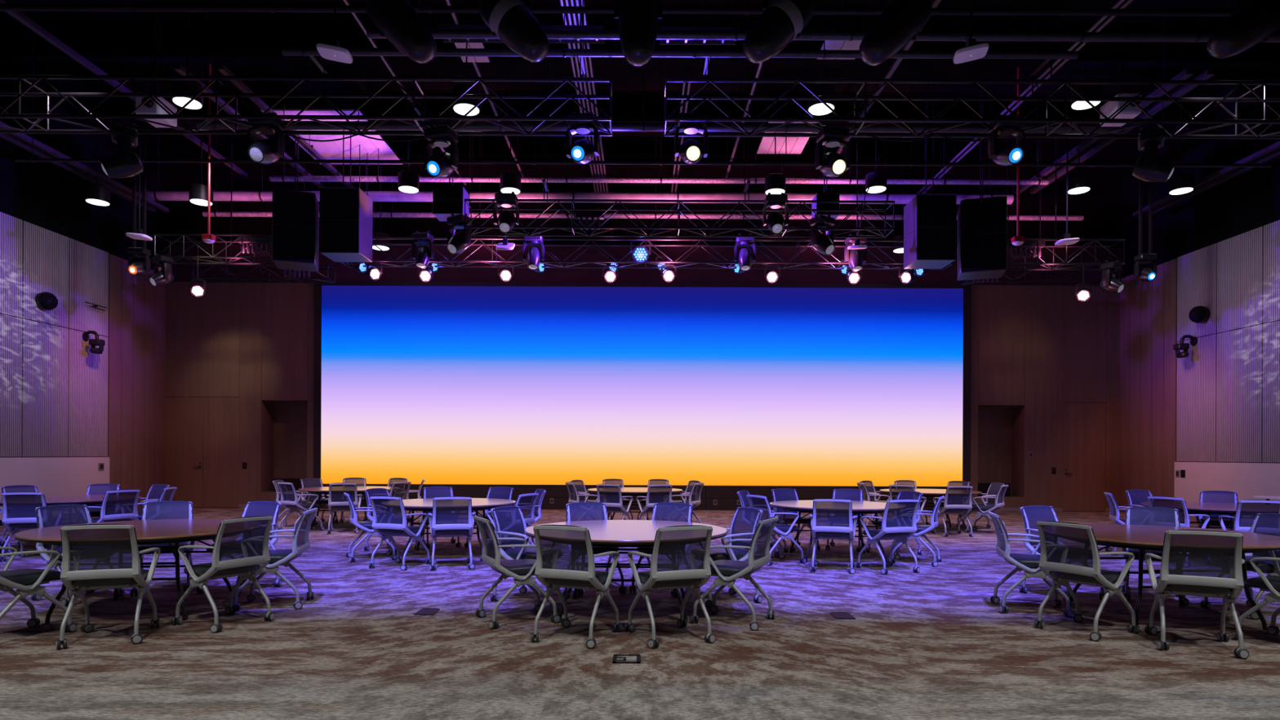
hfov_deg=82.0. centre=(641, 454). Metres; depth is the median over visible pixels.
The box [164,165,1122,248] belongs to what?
lighting truss
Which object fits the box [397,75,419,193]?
pendant light
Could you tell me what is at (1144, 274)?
light
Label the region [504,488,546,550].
chair
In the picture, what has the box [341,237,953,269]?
lighting truss
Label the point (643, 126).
pipe
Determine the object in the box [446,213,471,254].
light
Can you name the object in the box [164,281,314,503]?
wall
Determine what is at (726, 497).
stage
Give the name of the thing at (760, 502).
chair
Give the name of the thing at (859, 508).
round table
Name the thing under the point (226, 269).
lighting truss
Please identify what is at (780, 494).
chair
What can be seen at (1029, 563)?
chair
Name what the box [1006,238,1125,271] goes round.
lighting truss
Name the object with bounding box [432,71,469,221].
loudspeaker
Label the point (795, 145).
ceiling panel
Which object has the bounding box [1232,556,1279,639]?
chair
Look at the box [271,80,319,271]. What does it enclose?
loudspeaker
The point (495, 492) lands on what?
chair
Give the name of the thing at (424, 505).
round table
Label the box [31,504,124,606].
chair
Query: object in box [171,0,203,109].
pendant light
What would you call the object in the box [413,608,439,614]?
box
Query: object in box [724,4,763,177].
conduit
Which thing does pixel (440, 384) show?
projection screen
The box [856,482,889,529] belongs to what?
chair
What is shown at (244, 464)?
card reader
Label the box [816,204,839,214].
grille
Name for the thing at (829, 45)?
ceiling panel
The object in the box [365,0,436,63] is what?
lamp
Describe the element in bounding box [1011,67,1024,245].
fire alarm
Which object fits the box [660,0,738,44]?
cable tray
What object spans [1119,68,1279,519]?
wall
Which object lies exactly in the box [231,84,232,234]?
rod
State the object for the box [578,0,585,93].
chain
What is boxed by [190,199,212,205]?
diffuser
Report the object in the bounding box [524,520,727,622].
round table
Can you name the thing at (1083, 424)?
door
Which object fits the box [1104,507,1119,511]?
baseboard
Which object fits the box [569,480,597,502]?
chair
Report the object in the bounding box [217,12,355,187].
channel
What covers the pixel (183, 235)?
lighting truss
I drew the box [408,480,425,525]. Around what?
chair
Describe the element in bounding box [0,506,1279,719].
floor
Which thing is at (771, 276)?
light
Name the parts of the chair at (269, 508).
seat, frame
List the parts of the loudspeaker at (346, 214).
rigging frame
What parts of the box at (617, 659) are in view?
lid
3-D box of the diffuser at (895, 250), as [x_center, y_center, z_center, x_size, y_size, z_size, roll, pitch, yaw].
[6.147,-4.812,17.400,0.396,0.012,0.396,0,0,0]
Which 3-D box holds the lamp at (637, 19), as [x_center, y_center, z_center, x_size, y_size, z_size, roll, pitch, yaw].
[-0.039,-6.133,8.489,0.486,3.314,0.486,0,0,-45]
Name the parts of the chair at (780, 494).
armrest, frame, seat, under frame, leg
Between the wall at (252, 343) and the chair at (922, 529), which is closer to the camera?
the chair at (922, 529)
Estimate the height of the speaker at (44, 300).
0.368 m
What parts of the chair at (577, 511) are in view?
frame, seat, leg, leg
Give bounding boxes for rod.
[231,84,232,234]
[1040,133,1041,266]
[1054,90,1057,238]
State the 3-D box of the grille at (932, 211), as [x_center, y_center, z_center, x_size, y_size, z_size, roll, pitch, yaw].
[5.999,-4.954,14.996,0.800,0.640,0.016,0,0,0]
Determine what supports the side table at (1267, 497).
on the floor
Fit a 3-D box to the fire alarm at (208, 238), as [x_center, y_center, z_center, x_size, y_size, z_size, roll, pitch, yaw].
[-8.346,-5.942,14.200,0.200,3.750,0.198,0,0,0]
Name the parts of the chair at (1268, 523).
leg, frame, leg, seat, under frame, armrest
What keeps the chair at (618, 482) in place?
on the floor
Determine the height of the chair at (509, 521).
0.899 m
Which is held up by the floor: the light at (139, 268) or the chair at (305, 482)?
the chair at (305, 482)
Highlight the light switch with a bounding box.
[1029,451,1032,457]
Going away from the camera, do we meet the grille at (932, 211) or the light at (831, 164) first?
the light at (831, 164)
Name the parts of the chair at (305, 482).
frame, seat, leg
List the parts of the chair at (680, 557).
leg, armrest, leg, under frame, seat, frame, leg, leg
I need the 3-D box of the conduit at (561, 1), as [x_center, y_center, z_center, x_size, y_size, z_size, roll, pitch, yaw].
[-1.018,-7.179,12.500,0.384,1.232,12.000,0,0,0]
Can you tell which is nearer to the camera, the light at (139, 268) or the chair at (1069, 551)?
the chair at (1069, 551)
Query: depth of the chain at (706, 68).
10.70 m
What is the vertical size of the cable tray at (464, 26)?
2.170 m
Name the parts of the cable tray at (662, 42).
rail, rail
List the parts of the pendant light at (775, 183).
stem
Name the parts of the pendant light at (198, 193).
stem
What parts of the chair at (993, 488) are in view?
seat, frame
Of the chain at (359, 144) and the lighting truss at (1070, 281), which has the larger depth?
the lighting truss at (1070, 281)
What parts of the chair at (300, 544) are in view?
leg, leg, under frame, armrest, armrest, seat, leg, frame, leg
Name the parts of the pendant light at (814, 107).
stem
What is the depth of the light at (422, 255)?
15.80 m
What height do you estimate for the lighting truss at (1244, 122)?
0.607 m
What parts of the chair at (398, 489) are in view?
frame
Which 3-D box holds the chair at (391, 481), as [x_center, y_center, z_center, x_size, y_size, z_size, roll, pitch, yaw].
[-5.239,0.947,15.259,0.588,0.899,0.653,0,0,20]
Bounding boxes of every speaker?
[35,292,57,310]
[1188,306,1209,323]
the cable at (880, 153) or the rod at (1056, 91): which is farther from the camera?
the rod at (1056, 91)
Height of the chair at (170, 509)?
0.899 m
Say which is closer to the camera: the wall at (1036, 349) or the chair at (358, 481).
the chair at (358, 481)
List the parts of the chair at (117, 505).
armrest, seat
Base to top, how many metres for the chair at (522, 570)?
0.899 m
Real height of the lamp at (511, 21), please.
3.292 m
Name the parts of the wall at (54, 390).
panel, panel, panel, panel, panel, panel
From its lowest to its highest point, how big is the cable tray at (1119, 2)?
1.236 m
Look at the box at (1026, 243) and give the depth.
15.77 m
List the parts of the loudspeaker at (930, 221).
rigging frame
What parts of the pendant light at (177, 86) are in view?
stem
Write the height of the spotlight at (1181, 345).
0.514 m
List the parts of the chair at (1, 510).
leg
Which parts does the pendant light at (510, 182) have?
stem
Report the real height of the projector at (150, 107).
2.463 m
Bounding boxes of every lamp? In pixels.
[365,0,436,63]
[478,0,549,62]
[613,0,662,66]
[742,0,814,63]
[858,0,932,66]
[1207,0,1279,58]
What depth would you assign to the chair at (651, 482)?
15.45 m
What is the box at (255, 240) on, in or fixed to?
attached to the lighting truss at (183, 235)
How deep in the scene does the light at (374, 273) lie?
16.19 m
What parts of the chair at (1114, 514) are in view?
frame, seat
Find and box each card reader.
[242,462,246,468]
[1051,467,1056,473]
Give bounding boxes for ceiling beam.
[0,19,1279,68]
[146,135,1138,169]
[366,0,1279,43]
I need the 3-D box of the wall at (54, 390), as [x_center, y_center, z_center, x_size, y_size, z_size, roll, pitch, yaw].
[-12.596,-3.237,6.900,0.780,9.200,25.800,0,0,0]
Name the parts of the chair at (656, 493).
armrest, under frame, seat, frame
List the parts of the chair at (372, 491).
leg, frame, seat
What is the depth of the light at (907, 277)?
16.19 m
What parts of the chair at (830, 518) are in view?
armrest, leg, leg, under frame, seat, frame, leg, armrest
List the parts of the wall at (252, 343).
panel, panel, panel, panel, panel, panel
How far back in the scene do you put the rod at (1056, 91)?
15.59 m
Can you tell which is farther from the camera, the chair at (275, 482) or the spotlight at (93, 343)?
the spotlight at (93, 343)
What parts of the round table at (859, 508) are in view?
leg, leg, under frame, leg, leg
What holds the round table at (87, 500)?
on the floor
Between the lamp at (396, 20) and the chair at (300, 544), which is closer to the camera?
the chair at (300, 544)
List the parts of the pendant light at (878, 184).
stem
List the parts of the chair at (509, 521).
leg, frame, armrest, seat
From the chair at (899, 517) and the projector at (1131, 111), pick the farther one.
the projector at (1131, 111)
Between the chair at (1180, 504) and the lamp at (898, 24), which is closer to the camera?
the lamp at (898, 24)
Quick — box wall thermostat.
[1180,470,1185,477]
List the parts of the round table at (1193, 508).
leg, under frame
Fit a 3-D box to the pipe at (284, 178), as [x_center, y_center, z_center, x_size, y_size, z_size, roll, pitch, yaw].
[0.381,-6.910,16.400,17.300,1.758,0.138,0,0,0]
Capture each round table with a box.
[0,494,141,552]
[13,518,234,622]
[297,485,391,528]
[401,497,515,559]
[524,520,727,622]
[587,487,682,519]
[769,500,887,562]
[880,488,982,528]
[1068,524,1279,630]
[1140,501,1237,528]
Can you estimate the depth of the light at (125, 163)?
10.50 m
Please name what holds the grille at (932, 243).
attached to the loudspeaker at (930, 221)
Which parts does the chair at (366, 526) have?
leg, frame, leg, seat, armrest, armrest, under frame, leg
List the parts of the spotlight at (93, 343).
wall plate, arm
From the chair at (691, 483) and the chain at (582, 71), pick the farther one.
the chair at (691, 483)
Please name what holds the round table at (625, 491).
on the floor
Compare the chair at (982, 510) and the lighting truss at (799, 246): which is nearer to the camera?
the chair at (982, 510)
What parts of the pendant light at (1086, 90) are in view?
stem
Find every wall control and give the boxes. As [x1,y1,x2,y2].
[97,462,104,470]
[1175,470,1179,476]
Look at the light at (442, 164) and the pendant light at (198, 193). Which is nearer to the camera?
the light at (442, 164)
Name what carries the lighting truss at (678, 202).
hanging from the chain at (545, 184)
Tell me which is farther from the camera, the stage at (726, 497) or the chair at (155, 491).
the stage at (726, 497)
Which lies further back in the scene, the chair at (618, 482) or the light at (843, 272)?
the light at (843, 272)
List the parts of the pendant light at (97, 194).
stem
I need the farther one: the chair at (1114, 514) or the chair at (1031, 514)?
the chair at (1114, 514)
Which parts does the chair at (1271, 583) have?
leg, seat, armrest, under frame, leg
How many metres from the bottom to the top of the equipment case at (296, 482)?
0.340 m
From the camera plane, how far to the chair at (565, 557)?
5.50 m
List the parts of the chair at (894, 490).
frame, armrest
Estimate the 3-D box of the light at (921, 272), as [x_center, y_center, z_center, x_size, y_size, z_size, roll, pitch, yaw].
[6.330,-4.200,16.677,0.358,0.349,0.233,0,0,-32]
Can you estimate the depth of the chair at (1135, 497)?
11.50 m
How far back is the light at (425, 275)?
16.19 m
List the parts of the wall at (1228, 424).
panel, panel, panel, panel, panel, panel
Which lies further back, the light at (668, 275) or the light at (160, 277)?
the light at (668, 275)
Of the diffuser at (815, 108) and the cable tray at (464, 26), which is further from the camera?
the diffuser at (815, 108)
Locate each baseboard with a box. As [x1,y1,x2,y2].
[238,503,246,507]
[995,506,1020,511]
[1053,507,1062,511]
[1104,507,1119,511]
[1188,515,1196,521]
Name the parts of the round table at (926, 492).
under frame, leg, leg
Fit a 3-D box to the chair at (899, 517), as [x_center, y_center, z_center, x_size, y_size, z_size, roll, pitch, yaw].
[3.038,0.984,9.081,0.588,0.899,0.653,0,0,-18]
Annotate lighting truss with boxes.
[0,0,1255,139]
[0,75,613,136]
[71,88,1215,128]
[154,233,275,264]
[164,165,1122,248]
[192,264,336,283]
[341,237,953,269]
[464,198,894,237]
[663,77,1279,139]
[960,266,1081,285]
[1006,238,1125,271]
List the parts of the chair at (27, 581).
armrest, leg, frame, leg, under frame, armrest, seat, leg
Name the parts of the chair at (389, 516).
leg, frame, leg, under frame, seat, leg, armrest, leg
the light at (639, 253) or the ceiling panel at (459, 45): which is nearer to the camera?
the ceiling panel at (459, 45)
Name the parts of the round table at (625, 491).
under frame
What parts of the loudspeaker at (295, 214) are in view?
rigging frame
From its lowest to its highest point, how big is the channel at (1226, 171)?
2.250 m
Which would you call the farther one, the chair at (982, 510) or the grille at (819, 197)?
the grille at (819, 197)
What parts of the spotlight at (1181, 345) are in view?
arm, wall plate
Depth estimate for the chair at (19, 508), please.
9.55 m
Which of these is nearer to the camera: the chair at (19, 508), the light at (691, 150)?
the chair at (19, 508)
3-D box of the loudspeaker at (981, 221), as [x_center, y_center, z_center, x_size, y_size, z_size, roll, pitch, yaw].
[7.124,-5.751,15.445,0.868,3.995,0.752,0,0,18]
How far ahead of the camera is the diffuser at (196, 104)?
11.56 m
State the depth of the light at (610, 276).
16.19 m
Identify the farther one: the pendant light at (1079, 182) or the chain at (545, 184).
the pendant light at (1079, 182)
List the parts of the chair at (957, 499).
armrest, leg, under frame, seat, frame, leg, leg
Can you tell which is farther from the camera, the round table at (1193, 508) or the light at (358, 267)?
the light at (358, 267)
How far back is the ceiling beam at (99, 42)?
13.39 m
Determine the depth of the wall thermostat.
16.61 m
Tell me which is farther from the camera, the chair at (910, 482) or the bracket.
the bracket
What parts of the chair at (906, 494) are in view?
seat, leg, frame, leg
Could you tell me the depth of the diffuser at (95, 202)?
14.96 m
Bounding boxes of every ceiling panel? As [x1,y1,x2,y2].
[260,64,402,164]
[453,0,489,62]
[756,75,817,154]
[817,0,862,59]
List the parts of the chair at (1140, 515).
armrest, leg, seat, frame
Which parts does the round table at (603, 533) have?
leg, leg, under frame, leg, leg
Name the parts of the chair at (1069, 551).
leg, leg, frame, under frame, seat, leg, armrest, leg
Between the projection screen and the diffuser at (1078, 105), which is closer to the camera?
the diffuser at (1078, 105)
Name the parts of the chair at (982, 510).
leg, leg, armrest, under frame, seat, armrest, frame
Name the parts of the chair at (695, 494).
armrest, leg, frame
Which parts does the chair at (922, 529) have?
leg, leg, under frame, armrest, armrest, seat, leg, frame, leg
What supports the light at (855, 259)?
hanging from the lighting truss at (799, 246)
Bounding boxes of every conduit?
[342,0,466,185]
[445,0,524,177]
[560,0,608,192]
[671,66,690,192]
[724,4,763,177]
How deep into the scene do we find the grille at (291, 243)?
15.09 m
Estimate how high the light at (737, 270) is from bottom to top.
0.349 m
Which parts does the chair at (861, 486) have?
frame, armrest, armrest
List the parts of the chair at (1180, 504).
frame, armrest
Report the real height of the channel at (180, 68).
1.550 m
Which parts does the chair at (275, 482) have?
frame, leg, armrest, seat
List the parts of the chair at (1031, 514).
leg, armrest, seat, frame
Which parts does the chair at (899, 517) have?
leg, armrest, leg, seat, under frame, leg, frame, leg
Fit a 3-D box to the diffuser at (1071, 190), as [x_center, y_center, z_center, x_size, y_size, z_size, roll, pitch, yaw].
[8.898,-5.368,15.000,0.396,0.012,0.396,0,0,0]
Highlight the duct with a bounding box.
[142,133,1013,204]
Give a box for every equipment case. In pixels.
[273,478,303,491]
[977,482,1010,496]
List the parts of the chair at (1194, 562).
armrest, leg, leg, seat, under frame, frame, leg, leg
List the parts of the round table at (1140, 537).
leg, leg, leg, under frame, leg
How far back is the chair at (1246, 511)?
9.04 m
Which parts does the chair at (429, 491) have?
leg, frame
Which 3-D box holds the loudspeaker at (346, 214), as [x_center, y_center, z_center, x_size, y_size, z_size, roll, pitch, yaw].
[-6.160,-5.956,15.364,0.820,3.704,0.752,0,0,0]
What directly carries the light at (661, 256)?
hanging from the lighting truss at (799, 246)
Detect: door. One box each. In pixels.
[164,396,239,506]
[1062,402,1105,511]
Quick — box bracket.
[84,301,107,311]
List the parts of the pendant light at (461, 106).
stem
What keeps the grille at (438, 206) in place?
attached to the loudspeaker at (449, 199)
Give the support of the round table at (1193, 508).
on the floor
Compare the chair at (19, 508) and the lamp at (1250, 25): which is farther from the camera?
the chair at (19, 508)
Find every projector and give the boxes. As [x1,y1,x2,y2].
[135,0,177,127]
[1099,1,1141,126]
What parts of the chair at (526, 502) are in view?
armrest, frame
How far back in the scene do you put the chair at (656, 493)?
12.96 m
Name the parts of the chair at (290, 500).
leg, frame, leg, under frame, seat, armrest, leg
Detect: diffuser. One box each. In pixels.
[85,199,109,205]
[172,97,201,109]
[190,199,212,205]
[372,245,389,250]
[398,186,418,193]
[453,103,479,115]
[500,187,519,194]
[765,188,785,194]
[808,102,834,115]
[866,186,885,193]
[893,248,903,253]
[1067,186,1089,194]
[1071,101,1100,110]
[1168,187,1193,195]
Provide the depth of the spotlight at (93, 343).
16.11 m
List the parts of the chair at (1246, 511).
armrest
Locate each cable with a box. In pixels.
[286,133,425,142]
[855,153,880,240]
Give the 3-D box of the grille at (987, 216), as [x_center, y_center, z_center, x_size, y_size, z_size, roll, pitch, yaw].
[7.004,-4.882,15.096,0.848,0.728,0.016,0,0,18]
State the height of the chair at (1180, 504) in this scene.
0.899 m
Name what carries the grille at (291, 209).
attached to the loudspeaker at (295, 214)
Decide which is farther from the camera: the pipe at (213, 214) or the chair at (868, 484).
the pipe at (213, 214)
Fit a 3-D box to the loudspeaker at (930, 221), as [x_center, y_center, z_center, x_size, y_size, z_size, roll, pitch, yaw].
[6.003,-5.856,15.364,0.820,3.795,0.752,0,0,0]
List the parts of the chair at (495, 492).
seat, frame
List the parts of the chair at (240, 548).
leg, armrest, leg, seat, under frame, frame, leg, leg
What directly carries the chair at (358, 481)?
on the floor
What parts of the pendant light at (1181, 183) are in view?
stem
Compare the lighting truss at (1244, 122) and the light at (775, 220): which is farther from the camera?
the light at (775, 220)
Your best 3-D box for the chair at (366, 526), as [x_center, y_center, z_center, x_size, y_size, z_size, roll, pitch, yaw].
[-3.655,0.954,9.887,0.653,0.899,0.588,0,0,-26]
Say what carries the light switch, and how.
attached to the wall at (1036, 349)
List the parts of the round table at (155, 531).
leg, leg, under frame, leg, leg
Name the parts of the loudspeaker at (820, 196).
rigging frame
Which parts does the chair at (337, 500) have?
leg, leg, seat, frame, under frame, armrest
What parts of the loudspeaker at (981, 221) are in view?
rigging frame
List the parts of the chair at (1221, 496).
armrest, under frame, seat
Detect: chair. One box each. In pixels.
[0,484,38,547]
[0,491,47,561]
[0,508,13,555]
[0,546,76,632]
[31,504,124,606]
[55,524,160,649]
[85,483,119,517]
[87,489,139,523]
[129,500,194,596]
[136,486,177,519]
[137,484,169,513]
[171,515,275,633]
[196,501,281,595]
[232,507,317,611]
[272,480,315,528]
[277,481,324,533]
[300,478,338,524]
[326,482,362,533]
[339,477,368,522]
[343,492,397,562]
[364,488,417,552]
[368,477,407,520]
[368,496,431,570]
[369,481,411,525]
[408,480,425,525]
[421,486,461,548]
[427,496,475,570]
[464,486,513,547]
[473,515,560,629]
[480,493,538,559]
[490,505,569,604]
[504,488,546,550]
[530,524,622,648]
[564,481,597,503]
[565,502,626,595]
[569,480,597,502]
[596,484,632,519]
[602,479,632,519]
[624,524,715,648]
[629,502,693,596]
[636,484,672,519]
[637,479,668,519]
[671,482,704,523]
[672,480,700,523]
[684,506,762,607]
[689,516,777,631]
[737,489,787,556]
[746,494,805,565]
[769,488,820,551]
[808,498,857,573]
[825,488,865,551]
[855,498,919,574]
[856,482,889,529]
[859,480,889,523]
[866,490,922,556]
[888,484,926,533]
[890,495,944,566]
[894,480,928,524]
[931,485,973,537]
[940,480,969,526]
[960,482,1004,529]
[964,484,1008,533]
[987,511,1074,617]
[1019,505,1104,602]
[1034,520,1139,641]
[1103,491,1128,555]
[1120,506,1189,605]
[1125,489,1152,506]
[1144,529,1248,658]
[1146,496,1209,528]
[1195,490,1238,527]
[1200,512,1279,619]
[1217,499,1279,532]
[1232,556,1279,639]
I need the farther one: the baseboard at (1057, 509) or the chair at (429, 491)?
the baseboard at (1057, 509)
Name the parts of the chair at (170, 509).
seat, under frame, frame, leg, armrest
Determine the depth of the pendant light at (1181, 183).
14.89 m
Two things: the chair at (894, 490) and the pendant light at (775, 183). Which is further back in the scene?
the pendant light at (775, 183)
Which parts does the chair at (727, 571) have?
leg, leg, armrest, under frame, seat, armrest, leg, frame, leg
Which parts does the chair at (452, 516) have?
armrest, leg, under frame, seat, frame, leg, armrest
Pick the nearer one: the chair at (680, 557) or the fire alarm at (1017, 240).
the chair at (680, 557)
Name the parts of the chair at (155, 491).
armrest, frame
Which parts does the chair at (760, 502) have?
frame, leg, leg, under frame, armrest, seat, leg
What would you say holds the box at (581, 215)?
attached to the lighting truss at (678, 202)
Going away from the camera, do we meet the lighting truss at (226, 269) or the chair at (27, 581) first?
the chair at (27, 581)
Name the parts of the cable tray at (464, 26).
rail, rail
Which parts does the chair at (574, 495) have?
frame, armrest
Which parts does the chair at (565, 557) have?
leg, leg, frame, under frame, seat, leg, armrest, leg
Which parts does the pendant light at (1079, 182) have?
stem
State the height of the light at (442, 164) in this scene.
0.816 m
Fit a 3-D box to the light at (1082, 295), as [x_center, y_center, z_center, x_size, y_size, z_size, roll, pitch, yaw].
[9.389,-3.647,15.650,0.283,0.830,0.331,0,0,36]
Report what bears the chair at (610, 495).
on the floor
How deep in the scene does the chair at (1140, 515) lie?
7.57 m
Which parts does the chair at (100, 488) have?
seat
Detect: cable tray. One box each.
[436,0,604,43]
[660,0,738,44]
[916,0,1133,193]
[1015,16,1214,193]
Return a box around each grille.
[272,188,315,227]
[272,225,315,262]
[319,220,359,252]
[320,187,359,219]
[432,186,462,199]
[432,200,462,213]
[816,194,839,204]
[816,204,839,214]
[916,195,956,226]
[916,227,955,259]
[960,195,1006,235]
[960,233,1006,271]
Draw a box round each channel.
[0,0,248,177]
[0,65,168,212]
[174,12,325,188]
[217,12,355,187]
[819,0,941,177]
[1132,68,1279,216]
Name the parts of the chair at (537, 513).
frame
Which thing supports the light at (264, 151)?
hanging from the lighting truss at (210, 117)
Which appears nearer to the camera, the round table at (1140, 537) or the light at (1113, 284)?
the round table at (1140, 537)
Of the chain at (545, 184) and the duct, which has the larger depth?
the duct
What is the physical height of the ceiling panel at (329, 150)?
1.000 m
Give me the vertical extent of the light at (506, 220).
0.804 m
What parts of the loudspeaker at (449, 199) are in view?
rigging frame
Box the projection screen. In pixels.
[313,280,971,509]
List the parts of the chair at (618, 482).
seat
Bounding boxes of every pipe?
[13,11,1272,167]
[195,0,1120,133]
[202,130,1084,220]
[269,130,1048,185]
[280,0,1079,59]
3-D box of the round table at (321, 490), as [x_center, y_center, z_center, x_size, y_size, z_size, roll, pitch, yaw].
[-5.625,1.026,14.200,1.828,0.742,1.828,0,0,29]
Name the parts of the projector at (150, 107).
stem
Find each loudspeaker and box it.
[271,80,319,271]
[319,75,373,262]
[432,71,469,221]
[811,72,839,219]
[903,78,956,269]
[957,84,1007,280]
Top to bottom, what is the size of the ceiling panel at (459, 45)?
1.300 m
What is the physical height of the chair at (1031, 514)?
0.899 m
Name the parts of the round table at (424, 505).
leg, leg, under frame, leg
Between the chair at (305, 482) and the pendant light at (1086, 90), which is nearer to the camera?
the pendant light at (1086, 90)
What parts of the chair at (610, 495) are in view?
frame, under frame, seat, armrest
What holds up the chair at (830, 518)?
on the floor
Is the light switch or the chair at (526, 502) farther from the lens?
the light switch
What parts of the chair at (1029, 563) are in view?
leg, frame, leg, seat, armrest, armrest, under frame, leg, leg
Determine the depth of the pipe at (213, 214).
17.55 m
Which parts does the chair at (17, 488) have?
leg, frame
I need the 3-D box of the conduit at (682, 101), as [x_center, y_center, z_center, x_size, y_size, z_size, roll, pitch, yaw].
[0.797,-7.170,15.750,0.174,1.232,5.500,0,0,0]
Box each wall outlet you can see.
[550,497,554,503]
[713,499,717,505]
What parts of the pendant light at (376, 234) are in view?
stem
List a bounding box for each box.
[237,236,271,253]
[283,269,310,278]
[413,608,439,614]
[575,211,604,230]
[612,653,640,663]
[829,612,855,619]
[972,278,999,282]
[1006,240,1045,257]
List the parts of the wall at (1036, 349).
panel, panel, panel, panel, panel, panel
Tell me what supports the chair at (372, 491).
on the floor
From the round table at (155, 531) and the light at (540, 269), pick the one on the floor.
the round table at (155, 531)
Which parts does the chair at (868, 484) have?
frame, seat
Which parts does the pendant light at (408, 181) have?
stem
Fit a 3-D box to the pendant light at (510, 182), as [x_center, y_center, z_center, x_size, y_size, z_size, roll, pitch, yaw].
[-2.711,-6.608,15.200,0.424,2.369,0.424,0,0,0]
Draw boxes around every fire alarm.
[201,63,215,243]
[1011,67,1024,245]
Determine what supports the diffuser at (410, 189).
attached to the pendant light at (408, 181)
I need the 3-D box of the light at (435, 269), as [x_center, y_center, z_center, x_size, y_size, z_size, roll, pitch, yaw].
[-4.743,-4.294,16.676,0.358,0.349,0.233,0,0,32]
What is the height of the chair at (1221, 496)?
0.899 m
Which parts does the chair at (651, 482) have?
seat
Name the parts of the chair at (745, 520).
leg, seat, armrest, frame, leg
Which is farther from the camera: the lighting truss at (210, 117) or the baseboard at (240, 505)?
the baseboard at (240, 505)
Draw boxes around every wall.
[0,62,165,519]
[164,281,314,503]
[970,284,1119,507]
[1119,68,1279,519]
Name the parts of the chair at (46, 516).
armrest, under frame, seat, leg, frame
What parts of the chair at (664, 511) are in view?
leg, seat, frame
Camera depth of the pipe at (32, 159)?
12.88 m
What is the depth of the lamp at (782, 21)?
8.28 m
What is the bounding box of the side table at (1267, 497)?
[1253,495,1279,500]
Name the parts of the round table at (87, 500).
leg, under frame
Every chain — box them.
[308,0,327,93]
[359,144,368,195]
[542,65,549,208]
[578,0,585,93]
[702,0,710,95]
[743,66,750,208]
[924,138,925,195]
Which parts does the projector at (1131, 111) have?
stem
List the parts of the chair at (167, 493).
seat, frame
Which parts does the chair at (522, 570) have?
leg, frame, leg, armrest, seat, armrest, under frame, leg, leg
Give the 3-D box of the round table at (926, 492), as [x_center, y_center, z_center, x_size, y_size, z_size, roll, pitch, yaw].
[5.545,1.076,14.200,1.828,0.742,1.828,0,0,-42]
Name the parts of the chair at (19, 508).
leg, leg, under frame, seat, frame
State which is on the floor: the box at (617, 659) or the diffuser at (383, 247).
the box at (617, 659)
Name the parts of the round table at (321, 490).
leg, leg, under frame, leg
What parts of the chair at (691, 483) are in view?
seat, armrest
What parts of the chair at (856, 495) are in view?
frame, leg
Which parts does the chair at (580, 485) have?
armrest, seat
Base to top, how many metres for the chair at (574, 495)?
0.899 m
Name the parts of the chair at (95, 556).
leg, leg, frame, under frame, seat, leg, armrest, leg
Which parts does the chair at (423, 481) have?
frame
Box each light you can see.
[84,80,111,205]
[100,122,143,177]
[127,69,151,275]
[148,253,174,286]
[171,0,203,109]
[189,70,213,205]
[189,255,205,297]
[247,112,284,164]
[353,262,368,272]
[365,259,382,280]
[372,135,390,250]
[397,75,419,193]
[411,231,434,268]
[417,264,433,282]
[423,124,458,177]
[426,256,440,271]
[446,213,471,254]
[452,0,479,115]
[493,191,519,233]
[497,262,513,281]
[500,81,520,194]
[522,232,544,270]
[533,257,547,272]
[565,111,599,164]
[602,260,617,283]
[606,256,619,271]
[630,237,650,263]
[655,255,668,271]
[661,262,676,282]
[674,112,708,164]
[730,257,745,273]
[733,233,755,271]
[762,192,788,234]
[764,77,785,194]
[764,261,779,283]
[807,0,835,115]
[809,214,835,255]
[814,125,850,177]
[838,259,852,275]
[844,234,866,271]
[846,266,862,284]
[865,83,886,193]
[893,137,904,253]
[898,266,915,284]
[914,268,928,276]
[987,114,1025,166]
[1067,74,1091,194]
[1070,0,1102,110]
[1075,262,1091,302]
[1099,260,1124,293]
[1132,127,1174,182]
[1133,73,1156,281]
[1168,84,1194,195]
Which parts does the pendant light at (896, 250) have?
stem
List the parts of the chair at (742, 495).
frame, leg, seat, leg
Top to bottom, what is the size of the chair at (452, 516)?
0.899 m
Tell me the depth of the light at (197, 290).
15.59 m

